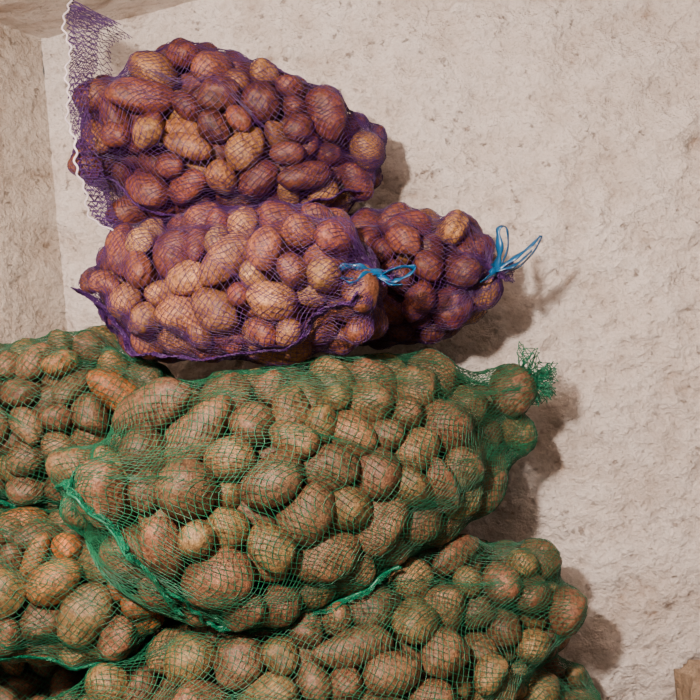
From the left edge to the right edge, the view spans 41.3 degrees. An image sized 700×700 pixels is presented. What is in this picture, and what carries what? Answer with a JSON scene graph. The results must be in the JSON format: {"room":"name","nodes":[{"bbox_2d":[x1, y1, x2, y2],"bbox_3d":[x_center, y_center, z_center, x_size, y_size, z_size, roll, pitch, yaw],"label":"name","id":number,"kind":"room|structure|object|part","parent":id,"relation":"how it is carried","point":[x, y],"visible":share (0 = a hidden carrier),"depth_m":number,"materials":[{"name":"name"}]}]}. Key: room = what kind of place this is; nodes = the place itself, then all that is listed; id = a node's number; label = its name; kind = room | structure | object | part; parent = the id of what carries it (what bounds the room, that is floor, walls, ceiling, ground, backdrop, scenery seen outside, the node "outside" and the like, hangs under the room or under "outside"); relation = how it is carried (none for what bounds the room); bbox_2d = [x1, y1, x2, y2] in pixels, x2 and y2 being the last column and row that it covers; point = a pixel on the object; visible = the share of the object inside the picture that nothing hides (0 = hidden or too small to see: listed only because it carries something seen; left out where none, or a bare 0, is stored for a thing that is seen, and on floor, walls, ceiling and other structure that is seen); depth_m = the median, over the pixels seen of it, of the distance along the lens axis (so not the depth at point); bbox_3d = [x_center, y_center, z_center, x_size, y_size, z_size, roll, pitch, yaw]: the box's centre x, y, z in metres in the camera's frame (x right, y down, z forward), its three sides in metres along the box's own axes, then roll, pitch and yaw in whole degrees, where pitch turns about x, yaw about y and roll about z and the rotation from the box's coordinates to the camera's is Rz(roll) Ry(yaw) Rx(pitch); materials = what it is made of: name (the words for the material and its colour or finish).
{"room":"root cellar","nodes":[
{"label":"root cellar","id":0,"kind":"room"},
{"bbox_2d":[0,24,67,343],"bbox_3d":[-1.221,0.025,0.499,0.088,1.950,2.707,0,0,31],"label":"wall","id":1,"kind":"structure","parent":0,"point":[32,299],"depth_m":1.59,"materials":[{"name":"white paint"}]},
{"bbox_2d":[0,0,196,37],"bbox_3d":[-0.250,-0.751,0.520,3.900,0.413,2.400,0,0,0],"label":"ceiling","id":2,"kind":"structure","parent":0,"point":[38,18],"depth_m":1.57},
{"bbox_2d":[41,0,699,699],"bbox_3d":[0.567,0.025,1.481,2.291,1.950,0.036,0,0,9],"label":"wall","id":3,"kind":"structure","parent":0,"point":[575,124],"depth_m":1.52,"materials":[{"name":"white paint"}]},
{"bbox_3d":[-0.250,1.000,0.520,3.900,0.009,2.400,0,0,0],"label":"floor","id":4,"kind":"structure","parent":0,"visible":0},
{"bbox_2d":[674,659,699,699],"bbox_3d":[0.553,0.728,1.370,0.134,0.540,0.106,0,0,0],"label":"stone pillar","id":5,"kind":"structure","parent":4,"relation":"on","point":[687,678],"depth_m":1.38,"materials":[{"name":"beige stone"}]},
{"bbox_3d":[0.223,0.843,1.343,0.500,0.303,0.360,0,0,0],"label":"sack","id":6,"kind":"object","parent":4,"relation":"on","visible":0},
{"bbox_2d":[508,655,600,699],"bbox_3d":[0.132,0.575,1.400,0.497,0.293,0.256,0,0,5],"label":"sack","id":7,"kind":"object","parent":6,"relation":"on","point":[552,681],"visible":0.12,"depth_m":1.36,"materials":[{"name":"brown food"}]},
{"bbox_3d":[-0.304,0.845,1.318,0.587,0.307,0.385,0,0,0],"label":"sack","id":8,"kind":"object","parent":4,"relation":"on","visible":0},
{"bbox_2d":[0,662,90,699],"bbox_3d":[-0.491,0.558,1.422,0.331,0.290,0.265,0,0,0],"label":"sack","id":9,"kind":"object","parent":8,"relation":"on","point":[22,680],"visible":0.23,"depth_m":1.35,"materials":[{"name":"green plastic"}]},
{"bbox_2d":[44,533,587,699],"bbox_3d":[-0.044,0.479,1.291,0.794,0.431,0.316,0,0,-16],"label":"sack","id":10,"kind":"object","parent":8,"relation":"on","point":[447,624],"visible":0.84,"depth_m":1.21,"materials":[{"name":"brown food"}]},
{"bbox_2d":[0,505,181,670],"bbox_3d":[-0.415,0.329,1.299,0.380,0.216,0.297,0,0,0],"label":"sack","id":11,"kind":"object","parent":10,"relation":"on","point":[57,607],"visible":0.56,"depth_m":1.20,"materials":[{"name":"brown food"}]},
{"bbox_3d":[-0.393,0.366,1.233,0.349,0.109,0.066,0,0,-11],"label":"hem cord","id":12,"kind":"part","parent":11,"relation":"part of","materials":[{"name":"green plastic"}]},
{"bbox_2d":[0,325,174,513],"bbox_3d":[-0.448,0.116,1.410,0.384,0.309,0.274,0,0,0],"label":"sack","id":13,"kind":"object","parent":11,"relation":"on","point":[65,390],"visible":0.57,"depth_m":1.32,"materials":[{"name":"brown food"}]},
{"bbox_2d":[45,341,558,632],"bbox_3d":[-0.047,0.181,1.309,0.717,0.388,0.328,0,0,-25],"label":"sack","id":14,"kind":"object","parent":10,"relation":"on","point":[263,496],"visible":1,"depth_m":1.17,"materials":[{"name":"brown food"}]},
{"bbox_3d":[-0.155,0.254,1.199,0.443,0.211,0.177,0,0,0],"label":"hem cord","id":15,"kind":"part","parent":14,"relation":"part of","materials":[{"name":"green plastic"}]},
{"bbox_2d":[70,200,415,365],"bbox_3d":[-0.148,-0.094,1.320,0.542,0.234,0.240,0,0,29],"label":"sack","id":16,"kind":"object","parent":14,"relation":"on","point":[274,282],"visible":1,"depth_m":1.23,"materials":[{"name":"brown food"}]},
{"bbox_2d":[61,0,387,230],"bbox_3d":[-0.181,-0.340,1.410,0.476,0.359,0.283,0,0,2],"label":"sack","id":17,"kind":"object","parent":16,"relation":"on","point":[232,129],"visible":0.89,"depth_m":1.33,"materials":[{"name":"brown food"}]},
{"bbox_2d":[348,202,542,349],"bbox_3d":[0.104,-0.113,1.409,0.386,0.227,0.215,0,0,33],"label":"sack","id":18,"kind":"object","parent":14,"relation":"on","point":[453,250],"visible":0.58,"depth_m":1.33,"materials":[{"name":"brown food"}]}
]}

